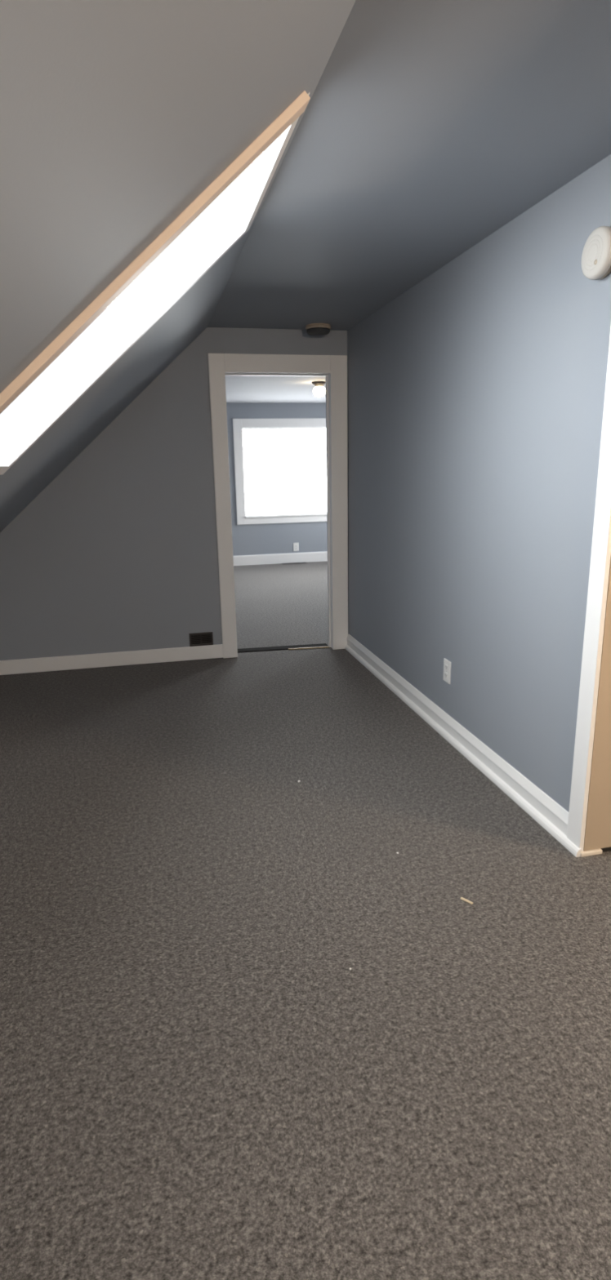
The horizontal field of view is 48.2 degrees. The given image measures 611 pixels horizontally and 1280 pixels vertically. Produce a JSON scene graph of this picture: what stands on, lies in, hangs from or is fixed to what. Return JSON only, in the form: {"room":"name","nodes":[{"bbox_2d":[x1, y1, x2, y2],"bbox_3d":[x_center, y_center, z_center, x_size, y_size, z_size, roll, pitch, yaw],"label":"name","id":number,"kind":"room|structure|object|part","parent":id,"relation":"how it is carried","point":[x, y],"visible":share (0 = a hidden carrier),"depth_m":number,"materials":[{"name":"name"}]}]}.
{"room":"attic room","nodes":[
{"label":"attic room","id":0,"kind":"room"},
{"bbox_2d":[0,307,347,675],"bbox_3d":[-1.165,-1.006,4.801,3.000,2.400,0.140,-4,15,-12],"label":"wall","id":1,"kind":"structure","parent":0,"point":[118,552],"depth_m":4.73,"materials":[{"name":"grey paint"}]},
{"bbox_2d":[0,644,222,675],"bbox_3d":[-1.555,0.151,4.919,1.920,0.100,0.015,-4,15,-12],"label":"baseboard","id":2,"kind":"structure","parent":1,"relation":"attached to","point":[209,651],"depth_m":4.94,"materials":[{"name":"white paint"}]},
{"bbox_2d":[188,631,213,646],"bbox_3d":[-0.773,-0.006,5.067,0.174,0.100,0.010,-4,15,-12],"label":"air vent","id":3,"kind":"object","parent":1,"relation":"in","point":[205,638],"visible":1,"depth_m":5.07,"materials":[{"name":"brown metal"}]},
{"bbox_2d":[207,353,347,657],"bbox_3d":[-0.181,-0.953,5.047,0.974,2.136,0.176,-4,15,-12],"label":"door frame","id":4,"kind":"structure","parent":1,"relation":"in","point":[333,367],"depth_m":4.91,"materials":[{"name":"white paint"}]},
{"bbox_3d":[-0.585,-0.902,4.881,0.109,2.136,0.018,-4,15,-12],"label":"casing","id":5,"kind":"part","parent":4,"relation":"part of","materials":[{"name":"white paint"}]},
{"bbox_3d":[-0.189,-1.909,4.720,0.742,0.120,0.018,-4,15,-12],"label":"head casing","id":6,"kind":"part","parent":4,"relation":"part of","materials":[{"name":"white paint"}]},
{"bbox_3d":[0.251,-0.965,5.063,0.123,2.136,0.018,-4,15,-12],"label":"casing","id":7,"kind":"part","parent":4,"relation":"part of","materials":[{"name":"white paint"}]},
{"bbox_2d":[0,0,355,532],"bbox_3d":[-0.824,-0.362,1.319,2.004,1.808,6.900,-4,15,-12],"label":"ceiling","id":8,"kind":"structure","parent":0,"point":[116,116],"depth_m":1.13,"materials":[{"name":"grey paint"}]},
{"bbox_2d":[0,90,310,475],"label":"frame","id":9,"kind":"structure","parent":8,"relation":"attached to","point":[283,126],"depth_m":1.66,"materials":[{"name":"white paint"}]},
{"bbox_2d":[225,375,325,403],"bbox_3d":[0.165,-2.779,7.271,4.500,0.100,4.780,-4,15,-12],"label":"ceiling","id":10,"kind":"structure","parent":0,"point":[238,388],"depth_m":7.75,"materials":[{"name":"paint"}]},
{"bbox_2d":[311,381,325,396],"bbox_3d":[0.144,-2.610,7.118,0.156,0.149,0.156,-4,15,-12],"label":"ceiling lamp","id":11,"kind":"object","parent":10,"relation":"attached to","point":[318,390],"visible":0.96,"depth_m":7.07,"materials":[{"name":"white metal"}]},
{"bbox_3d":[0.144,-2.588,7.124,0.132,0.103,0.132,-4,15,-12],"label":"globe","id":12,"kind":"part","parent":11,"relation":"part of","materials":[{"name":"white glass"}]},
{"bbox_2d":[226,403,327,555],"bbox_3d":[-0.338,-2.213,9.772,4.300,2.225,0.100,-4,15,-12],"label":"wall","id":13,"kind":"structure","parent":0,"point":[271,538],"depth_m":9.79,"materials":[{"name":"blue paint"}]},
{"bbox_2d":[232,417,326,524],"bbox_3d":[-0.179,-2.402,9.732,1.664,1.439,0.116,-4,15,-12],"label":"window","id":14,"kind":"structure","parent":13,"relation":"in","point":[238,424],"depth_m":9.58,"materials":[{"name":"white paint"}]},
{"bbox_3d":[-0.923,-2.337,9.538,0.122,1.439,0.020,-4,15,-12],"label":"casing","id":15,"kind":"part","parent":14,"relation":"part of","materials":[{"name":"white paint"}]},
{"bbox_3d":[-0.184,-3.031,9.537,1.420,0.122,0.020,-4,15,-12],"label":"head casing","id":16,"kind":"part","parent":14,"relation":"part of","materials":[{"name":"white paint"}]},
{"bbox_3d":[-0.163,-1.801,9.861,1.420,0.026,0.066,-4,15,-12],"label":"sill","id":17,"kind":"part","parent":14,"relation":"part of","materials":[{"name":"white paint"}]},
{"bbox_2d":[233,551,327,565],"bbox_3d":[-0.306,-1.191,9.977,4.300,0.143,0.016,-4,15,-12],"label":"baseboard","id":18,"kind":"structure","parent":13,"relation":"attached to","point":[261,559],"depth_m":9.96,"materials":[{"name":"white paint"}]},
{"bbox_2d":[293,542,298,551],"bbox_3d":[-0.136,-1.360,9.978,0.080,0.120,0.009,-4,15,-12],"label":"wall outlet","id":19,"kind":"object","parent":13,"relation":"attached to","point":[295,545],"visible":1,"depth_m":9.97,"materials":[{"name":"white plastic"}]},
{"bbox_2d":[0,561,610,1279],"bbox_3d":[0.618,0.355,4.393,6.100,0.100,11.920,-4,15,-12],"label":"floor","id":20,"kind":"structure","parent":0,"point":[198,1081],"depth_m":1.89,"materials":[{"name":"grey carpet"}]},
{"bbox_2d":[237,643,328,653],"bbox_3d":[-0.181,0.063,5.374,0.727,0.007,0.129,-3,15,-9],"label":"threshold strip","id":21,"kind":"object","parent":20,"relation":"on","point":[321,645],"visible":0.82,"depth_m":5.37,"materials":[{"name":"brown rubber"}]},
{"bbox_2d":[281,562,306,564],"bbox_3d":[-0.163,-1.118,9.958,0.360,0.006,0.090,-4,15,-12],"label":"floor vent","id":22,"kind":"object","parent":20,"relation":"in","point":[291,562],"visible":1,"depth_m":9.94,"materials":[{"name":"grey metal"}]},
{"bbox_2d":[460,897,472,904],"bbox_3d":[0.529,0.855,2.240,0.008,0.008,0.044,-14,19,-41],"label":"wood splinter","id":23,"kind":"object","parent":20,"relation":"on","point":[461,898],"visible":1,"depth_m":2.24,"materials":[{"name":"beige wood"}]},
{"bbox_2d":[207,0,610,330],"bbox_3d":[0.590,-1.340,1.354,0.996,0.100,7.000,-4,15,-12],"label":"ceiling","id":24,"kind":"structure","parent":0,"point":[427,127],"depth_m":2.02,"materials":[{"name":"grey paint"}]},
{"bbox_2d":[305,323,330,335],"bbox_3d":[0.086,-2.085,4.591,0.170,0.054,0.170,-4,15,-12],"label":"smoke detector","id":25,"kind":"object","parent":24,"relation":"attached to","point":[313,329],"visible":1,"depth_m":4.53,"materials":[{"name":"beige plastic"}]},
{"bbox_2d":[306,327,329,335],"bbox_3d":[0.086,-2.072,4.595,0.158,0.028,0.158,-4,15,-12],"label":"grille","id":26,"kind":"object","parent":25,"relation":"attached to","point":[310,331],"depth_m":4.55,"materials":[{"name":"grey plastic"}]},
{"bbox_2d":[346,154,610,812],"bbox_3d":[1.138,-0.297,1.875,0.140,2.400,7.040,-4,15,-12],"label":"wall","id":27,"kind":"structure","parent":0,"point":[475,394],"depth_m":2.94,"materials":[{"name":"blue paint"}]},
{"bbox_2d":[443,657,450,684],"bbox_3d":[0.732,0.161,3.542,0.009,0.120,0.080,-4,15,-12],"label":"wall outlet","id":28,"kind":"object","parent":27,"relation":"attached to","point":[446,664],"visible":1,"depth_m":3.53,"materials":[{"name":"white plastic"}]},
{"bbox_2d":[344,634,581,857],"bbox_3d":[0.657,0.360,3.936,0.018,0.118,2.928,-4,15,-12],"label":"baseboard","id":29,"kind":"structure","parent":27,"relation":"attached to","point":[553,811],"depth_m":3.26,"materials":[{"name":"white paint"}]},
{"bbox_2d":[566,326,610,857],"bbox_3d":[1.247,-0.005,1.435,0.158,2.050,1.886,-4,15,-12],"label":"door frame","id":30,"kind":"structure","parent":27,"relation":"in","point":[588,823],"depth_m":2.36,"materials":[{"name":"white paint"}]},
{"bbox_2d":[581,226,610,279],"bbox_3d":[0.917,-1.209,2.135,0.046,0.146,0.146,-4,15,-12],"label":"smoke detector","id":31,"kind":"object","parent":27,"relation":"attached to","point":[596,252],"visible":1,"depth_m":2.12,"materials":[{"name":"beige plastic"}]}
]}

